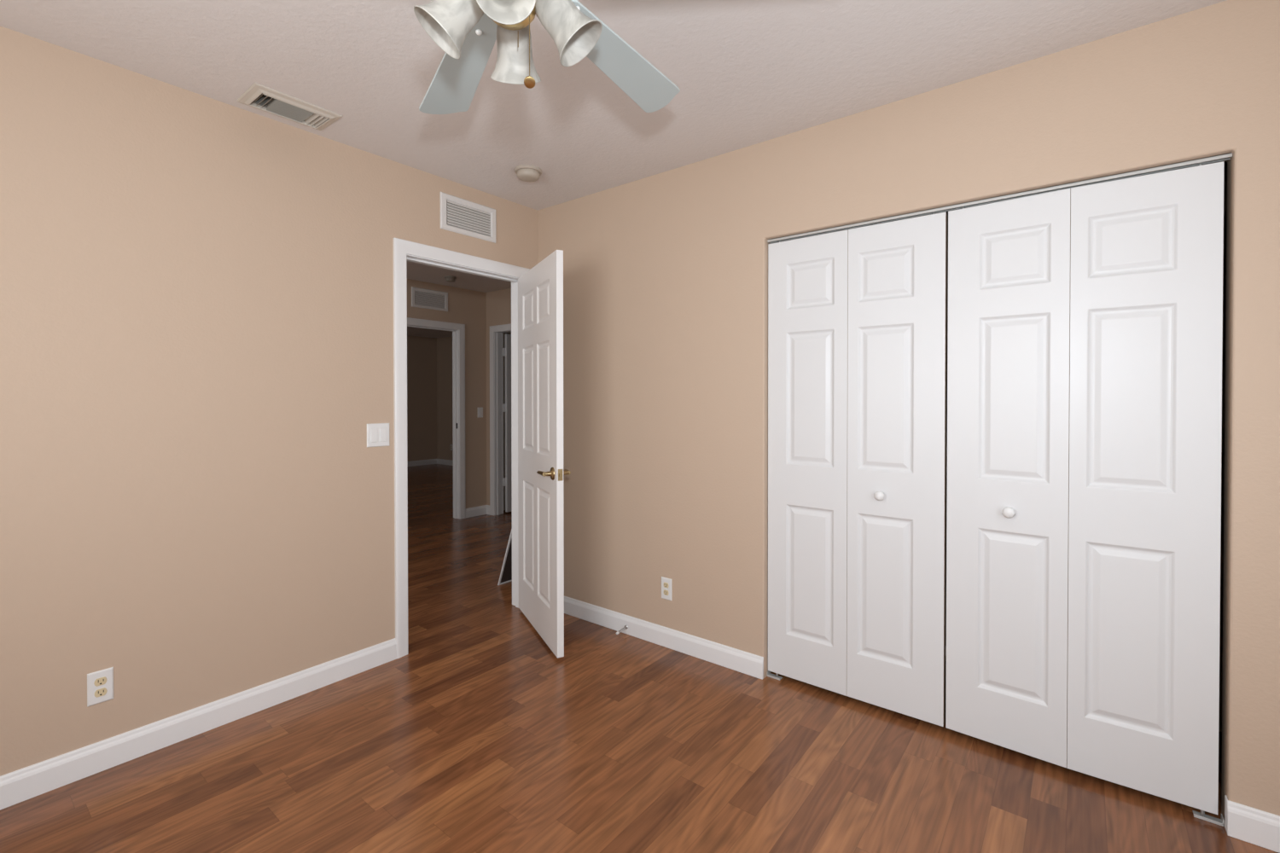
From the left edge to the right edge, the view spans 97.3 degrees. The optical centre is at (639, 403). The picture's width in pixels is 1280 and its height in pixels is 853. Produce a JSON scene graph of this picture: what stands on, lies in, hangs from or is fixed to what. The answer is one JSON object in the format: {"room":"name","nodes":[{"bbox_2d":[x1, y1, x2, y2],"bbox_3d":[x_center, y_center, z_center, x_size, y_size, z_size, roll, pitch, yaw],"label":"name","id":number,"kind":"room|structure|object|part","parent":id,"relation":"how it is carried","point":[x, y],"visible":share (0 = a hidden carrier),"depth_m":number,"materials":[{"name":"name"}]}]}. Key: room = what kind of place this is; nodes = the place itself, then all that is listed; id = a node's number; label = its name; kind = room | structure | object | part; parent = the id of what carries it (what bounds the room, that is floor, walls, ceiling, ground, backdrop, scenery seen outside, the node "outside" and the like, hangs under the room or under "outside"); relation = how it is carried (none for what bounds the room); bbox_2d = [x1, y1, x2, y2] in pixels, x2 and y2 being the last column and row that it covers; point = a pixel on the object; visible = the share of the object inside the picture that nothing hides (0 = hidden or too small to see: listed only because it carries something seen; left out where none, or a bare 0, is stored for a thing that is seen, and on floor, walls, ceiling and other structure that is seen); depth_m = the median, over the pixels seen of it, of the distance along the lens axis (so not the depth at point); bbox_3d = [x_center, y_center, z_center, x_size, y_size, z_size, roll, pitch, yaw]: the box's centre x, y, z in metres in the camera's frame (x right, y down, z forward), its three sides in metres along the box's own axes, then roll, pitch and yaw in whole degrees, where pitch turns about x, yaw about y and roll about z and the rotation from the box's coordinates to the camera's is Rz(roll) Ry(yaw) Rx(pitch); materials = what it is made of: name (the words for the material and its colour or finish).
{"room":"empty bedroom","nodes":[
{"label":"empty bedroom","id":0,"kind":"room"},
{"bbox_2d":[0,25,537,776],"bbox_3d":[-1.257,0.036,2.898,0.117,2.500,4.870,0,1,38],"label":"wall","id":1,"kind":"structure","parent":0,"point":[196,290],"depth_m":2.16,"materials":[{"name":"beige paint"}]},
{"bbox_2d":[87,667,113,707],"bbox_3d":[-1.901,1.000,1.986,0.008,0.114,0.068,0,1,38],"label":"wall outlet","id":2,"kind":"object","parent":1,"relation":"attached to","point":[100,684],"visible":1,"depth_m":1.98,"materials":[{"name":"white plastic"}]},
{"bbox_2d":[94,676,106,686],"bbox_3d":[-1.899,0.980,1.984,0.002,0.027,0.033,0,1,38],"label":"socket","id":3,"kind":"object","parent":2,"relation":"attached to","point":[99,681],"depth_m":1.98,"materials":[{"name":"beige plastic"}]},
{"bbox_2d":[94,687,107,698],"bbox_3d":[-1.899,1.019,1.985,0.002,0.027,0.033,0,1,38],"label":"socket","id":4,"kind":"object","parent":2,"relation":"attached to","point":[99,692],"depth_m":1.98,"materials":[{"name":"beige plastic"}]},
{"bbox_2d":[0,638,396,809],"bbox_3d":[-1.970,1.245,1.896,0.014,0.102,2.395,0,1,38],"label":"baseboard","id":5,"kind":"structure","parent":1,"relation":"attached to","point":[19,786],"depth_m":2.15,"materials":[{"name":"white paint"}]},
{"bbox_2d":[366,423,389,447],"bbox_3d":[-1.282,0.156,2.764,0.010,0.114,0.112,0,1,38],"label":"light switch","id":6,"kind":"object","parent":1,"relation":"attached to","point":[377,433],"visible":1,"depth_m":2.76,"materials":[{"name":"white plastic"}]},
{"bbox_2d":[393,238,529,658],"bbox_3d":[-1.002,0.226,3.225,0.151,2.114,0.908,0,1,38],"label":"door frame","id":7,"kind":"structure","parent":1,"relation":"attached to","point":[401,247],"depth_m":2.87,"materials":[{"name":"white paint"}]},
{"bbox_2d":[440,192,496,243],"bbox_3d":[-0.957,-1.039,3.167,0.010,0.197,0.366,0,1,38],"label":"air vent","id":8,"kind":"object","parent":1,"relation":"in","point":[458,215],"visible":1,"depth_m":3.15,"materials":[{"name":"white metal"}]},
{"bbox_2d":[517,250,570,657],"bbox_3d":[-0.563,0.252,3.142,0.156,2.027,0.780,0,1,-26],"label":"door","id":9,"kind":"structure","parent":1,"relation":"in","point":[541,472],"depth_m":3.03,"materials":[{"name":"white paint"}]},
{"bbox_3d":[-0.483,0.356,2.867,0.060,0.066,0.139,0,1,-26],"label":"lever handle","id":10,"kind":"part","parent":9,"relation":"part of","materials":[{"name":"gold metal"}]},
{"bbox_3d":[-0.394,0.356,2.796,0.025,0.058,0.009,0,1,-26],"label":"latch plate","id":11,"kind":"part","parent":9,"relation":"part of","materials":[{"name":"gold metal"}]},
{"bbox_3d":[-0.398,0.355,2.910,0.060,0.066,0.139,0,1,-26],"label":"lever handle","id":12,"kind":"part","parent":9,"relation":"part of","materials":[{"name":"gold metal"}]},
{"bbox_2d":[407,335,453,461],"bbox_3d":[-2.848,-0.001,6.849,7.500,2.500,5.620,0,1,38],"label":"wall","id":13,"kind":"structure","parent":0,"point":[429,360],"depth_m":11.02,"materials":[{"name":"beige paint"}]},
{"bbox_2d":[407,459,453,466],"bbox_3d":[-3.869,1.190,7.662,4.703,0.102,5.420,0,1,38],"label":"baseboard","id":14,"kind":"structure","parent":13,"relation":"attached to","point":[421,462],"depth_m":11.01,"materials":[{"name":"white paint"}]},
{"bbox_2d":[407,279,511,510],"bbox_3d":[-2.545,0.012,5.435,0.117,2.500,7.270,0,1,38],"label":"wall","id":15,"kind":"structure","parent":0,"point":[468,307],"depth_m":6.23,"materials":[{"name":"beige paint"}]},
{"bbox_2d":[411,286,448,311],"bbox_3d":[-2.162,-1.071,5.811,0.010,0.200,0.415,0,1,38],"label":"air vent","id":16,"kind":"object","parent":15,"relation":"in","point":[421,298],"visible":1,"depth_m":5.80,"materials":[{"name":"white metal"}]},
{"bbox_2d":[407,317,465,519],"bbox_3d":[-2.234,0.201,5.820,0.134,2.114,0.909,0,1,38],"label":"door frame","id":17,"kind":"structure","parent":15,"relation":"attached to","point":[461,328],"depth_m":6.11,"materials":[{"name":"white paint"}]},
{"bbox_2d":[465,505,489,517],"bbox_3d":[-3.209,1.221,4.442,0.079,0.102,4.870,0,1,38],"label":"baseboard","id":18,"kind":"structure","parent":15,"relation":"attached to","point":[485,509],"depth_m":6.27,"materials":[{"name":"white paint"}]},
{"bbox_2d":[477,407,482,418],"bbox_3d":[-1.784,0.103,6.303,0.010,0.114,0.070,0,1,38],"label":"light switch","id":19,"kind":"object","parent":15,"relation":"attached to","point":[480,410],"visible":1,"depth_m":6.30,"materials":[{"name":"white plastic"}]},
{"bbox_2d":[486,288,511,505],"bbox_3d":[-0.686,0.009,5.619,2.580,2.500,0.117,0,1,38],"label":"wall","id":20,"kind":"structure","parent":0,"point":[498,303],"depth_m":6.31,"materials":[{"name":"beige paint"}]},
{"bbox_2d":[489,323,511,515],"bbox_3d":[-1.301,0.198,6.093,0.872,2.114,0.134,0,1,38],"label":"door frame","id":21,"kind":"structure","parent":20,"relation":"attached to","point":[498,375],"depth_m":6.30,"materials":[{"name":"white paint"}]},
{"bbox_2d":[502,333,511,512],"bbox_3d":[-1.300,0.223,6.631,0.035,2.017,0.730,0,1,40],"label":"door","id":22,"kind":"structure","parent":20,"relation":"in","point":[507,351],"depth_m":6.38,"materials":[{"name":"white paint"}]},
{"bbox_2d":[0,0,1226,338],"bbox_3d":[-1.965,-1.284,4.966,11.240,0.100,7.510,0,1,38],"label":"ceiling","id":23,"kind":"structure","parent":0,"point":[746,72],"depth_m":1.98,"materials":[{"name":"white paint"}]},
{"bbox_2d":[236,82,342,130],"bbox_3d":[-1.430,-1.246,2.307,0.208,0.108,0.318,0,1,38],"label":"ceiling vent","id":24,"kind":"object","parent":23,"relation":"in","point":[258,96],"visible":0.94,"depth_m":2.29,"materials":[{"name":"beige metal"}]},
{"bbox_2d":[444,275,456,282],"bbox_3d":[-1.858,-1.216,5.525,0.110,0.047,0.110,0,1,38],"label":"smoke detector","id":25,"kind":"object","parent":23,"relation":"attached to","point":[448,278],"visible":1,"depth_m":5.49,"materials":[{"name":"grey plastic"}]},
{"bbox_2d":[514,164,541,181],"bbox_3d":[-0.582,-1.192,2.938,0.140,0.047,0.140,0,1,38],"label":"smoke detector","id":26,"kind":"object","parent":23,"relation":"attached to","point":[525,172],"visible":1,"depth_m":2.90,"materials":[{"name":"beige plastic"}]},
{"bbox_2d":[413,0,680,114],"bbox_3d":[-0.260,-0.922,1.213,1.255,0.553,1.258,0,1,38],"label":"ceiling fan","id":27,"kind":"object","parent":23,"relation":"hanging from","point":[468,32],"visible":1,"depth_m":1.25,"materials":[{"name":"white metal"}]},
{"bbox_3d":[-0.366,-0.797,1.141,0.114,0.136,0.114,40,-4,-6],"label":"lamp shade","id":28,"kind":"part","parent":27,"relation":"part of","materials":[{"name":"white glass"}]},
{"bbox_3d":[-0.479,-0.902,1.514,0.138,0.006,0.541,-9,3,-30],"label":"fan blade","id":29,"kind":"part","parent":27,"relation":"part of","materials":[{"name":"white wood"}]},
{"bbox_3d":[-0.250,-0.796,1.053,0.114,0.136,0.114,0,-39,-9],"label":"lamp shade","id":30,"kind":"part","parent":27,"relation":"part of","materials":[{"name":"white glass"}]},
{"bbox_3d":[-0.279,-0.798,1.253,0.114,0.136,0.114,0,41,-8],"label":"lamp shade","id":31,"kind":"part","parent":27,"relation":"part of","materials":[{"name":"white glass"}]},
{"bbox_3d":[-0.224,-0.744,1.144,0.003,0.159,0.003,0,1,8],"label":"pull chain","id":32,"kind":"part","parent":27,"relation":"part of","materials":[{"name":"gold metal"}]},
{"bbox_3d":[-0.165,-0.797,1.165,0.114,0.136,0.114,-40,5,-5],"label":"lamp shade","id":33,"kind":"part","parent":27,"relation":"part of","materials":[{"name":"white glass"}]},
{"bbox_3d":[-0.053,-0.914,1.514,0.138,0.006,0.541,-8,-2,31],"label":"fan blade","id":34,"kind":"part","parent":27,"relation":"part of","materials":[{"name":"white wood"}]},
{"bbox_2d":[0,464,1278,852],"bbox_3d":[-1.964,1.306,4.991,11.240,0.080,7.510,0,1,38],"label":"floor","id":35,"kind":"structure","parent":0,"point":[479,738],"depth_m":1.98,"materials":[{"name":"laminate"}]},
{"bbox_2d":[497,529,511,585],"bbox_3d":[-0.666,0.796,4.078,0.357,0.960,0.620,0,1,38],"label":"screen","id":36,"kind":"object","parent":35,"relation":"on","point":[505,577],"visible":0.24,"depth_m":3.94,"materials":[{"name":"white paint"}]},
{"bbox_2d":[767,670,782,680],"bbox_3d":[0.633,1.274,2.647,0.066,0.026,0.032,0,1,38],"label":"pivot bracket","id":37,"kind":"object","parent":35,"relation":"on","point":[776,677],"visible":0.98,"depth_m":2.64,"materials":[{"name":"grey metal"}]},
{"bbox_2d":[1192,809,1224,826],"bbox_3d":[1.769,1.282,1.755,0.066,0.026,0.032,0,1,38],"label":"pivot bracket","id":38,"kind":"object","parent":35,"relation":"on","point":[1201,816],"visible":1,"depth_m":1.75,"materials":[{"name":"grey metal"}]},
{"bbox_3d":[1.793,1.282,1.735,0.003,0.018,0.032,0,1,38],"label":"upright plate","id":39,"kind":"part","parent":38,"relation":"part of","materials":[{"name":"grey metal"}]},
{"bbox_2d":[537,0,1279,820],"bbox_3d":[0.805,0.038,2.516,3.660,2.560,0.117,0,1,38],"label":"wall","id":40,"kind":"structure","parent":0,"point":[666,274],"depth_m":2.46,"materials":[{"name":"beige paint"}]},
{"bbox_2d":[564,596,763,680],"bbox_3d":[-0.038,1.232,3.107,1.557,0.102,0.014,0,1,38],"label":"baseboard","id":41,"kind":"structure","parent":40,"relation":"attached to","point":[744,662],"depth_m":2.94,"materials":[{"name":"white paint"}]},
{"bbox_2d":[616,625,628,634],"bbox_3d":[-0.102,1.246,3.095,0.022,0.028,0.083,0,1,38],"label":"door stop","id":42,"kind":"object","parent":41,"relation":"attached to","point":[625,626],"visible":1,"depth_m":3.10,"materials":[{"name":"grey metal"}]},
{"bbox_2d":[661,576,671,600],"bbox_3d":[0.138,0.978,2.970,0.068,0.114,0.008,0,1,38],"label":"wall outlet","id":43,"kind":"object","parent":40,"relation":"attached to","point":[666,583],"visible":1,"depth_m":2.97,"materials":[{"name":"white plastic"}]},
{"bbox_2d":[663,582,669,587],"bbox_3d":[0.137,0.959,2.968,0.033,0.027,0.002,0,1,38],"label":"socket","id":44,"kind":"object","parent":43,"relation":"attached to","point":[665,584],"depth_m":2.97,"materials":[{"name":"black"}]},
{"bbox_2d":[663,589,669,595],"bbox_3d":[0.137,0.998,2.968,0.033,0.027,0.002,0,1,38],"label":"socket","id":45,"kind":"object","parent":43,"relation":"attached to","point":[666,591],"depth_m":2.97,"materials":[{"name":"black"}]},
{"bbox_2d":[767,152,1232,244],"bbox_3d":[1.202,-0.755,2.181,1.514,0.012,0.032,0,1,38],"label":"closet track","id":46,"kind":"object","parent":40,"relation":"attached to","point":[1224,157],"visible":1,"depth_m":2.04,"materials":[{"name":"grey metal"}]},
{"bbox_2d":[768,211,947,727],"bbox_3d":[0.897,0.256,2.420,0.746,2.013,0.081,0,1,38],"label":"bifold door","id":47,"kind":"structure","parent":46,"relation":"hanging from","point":[858,317],"depth_m":2.39,"materials":[{"name":"white paint"}]},
{"bbox_3d":[0.755,0.259,2.546,0.368,2.005,0.034,0,1,39],"label":"door","id":48,"kind":"part","parent":47,"relation":"part of","materials":[{"name":"white paint"}]},
{"bbox_3d":[0.987,0.381,2.321,0.040,0.040,0.034,0,1,38],"label":"knob","id":49,"kind":"part","parent":47,"relation":"part of","materials":[{"name":"white plastic"}]},
{"bbox_3d":[1.047,0.261,2.316,0.372,2.005,0.034,0,1,38],"label":"door","id":50,"kind":"part","parent":47,"relation":"part of","materials":[{"name":"white paint"}]},
{"bbox_2d":[945,161,1224,814],"bbox_3d":[1.485,0.260,1.956,0.747,2.013,0.085,0,1,38],"label":"bifold door","id":51,"kind":"structure","parent":46,"relation":"hanging from","point":[1085,326],"depth_m":1.91,"materials":[{"name":"white paint"}]},
{"bbox_3d":[1.345,0.263,2.077,0.376,2.005,0.034,0,1,40],"label":"door","id":52,"kind":"part","parent":51,"relation":"part of","materials":[{"name":"white paint"}]},
{"bbox_3d":[1.336,0.396,2.042,0.040,0.040,0.034,0,1,40],"label":"knob","id":53,"kind":"part","parent":51,"relation":"part of","materials":[{"name":"white plastic"}]},
{"bbox_3d":[1.639,0.265,1.847,0.371,2.005,0.034,0,1,36],"label":"door","id":54,"kind":"part","parent":51,"relation":"part of","materials":[{"name":"white paint"}]},
{"bbox_2d":[1224,795,1279,852],"bbox_3d":[1.982,1.246,1.540,0.532,0.102,0.044,0,1,38],"label":"baseboard","id":55,"kind":"structure","parent":40,"relation":"attached to","point":[1256,827],"depth_m":1.66,"materials":[{"name":"white paint"}]},
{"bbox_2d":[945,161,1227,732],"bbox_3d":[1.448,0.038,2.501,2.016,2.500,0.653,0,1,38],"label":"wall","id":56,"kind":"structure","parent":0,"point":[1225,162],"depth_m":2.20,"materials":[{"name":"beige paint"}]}
]}

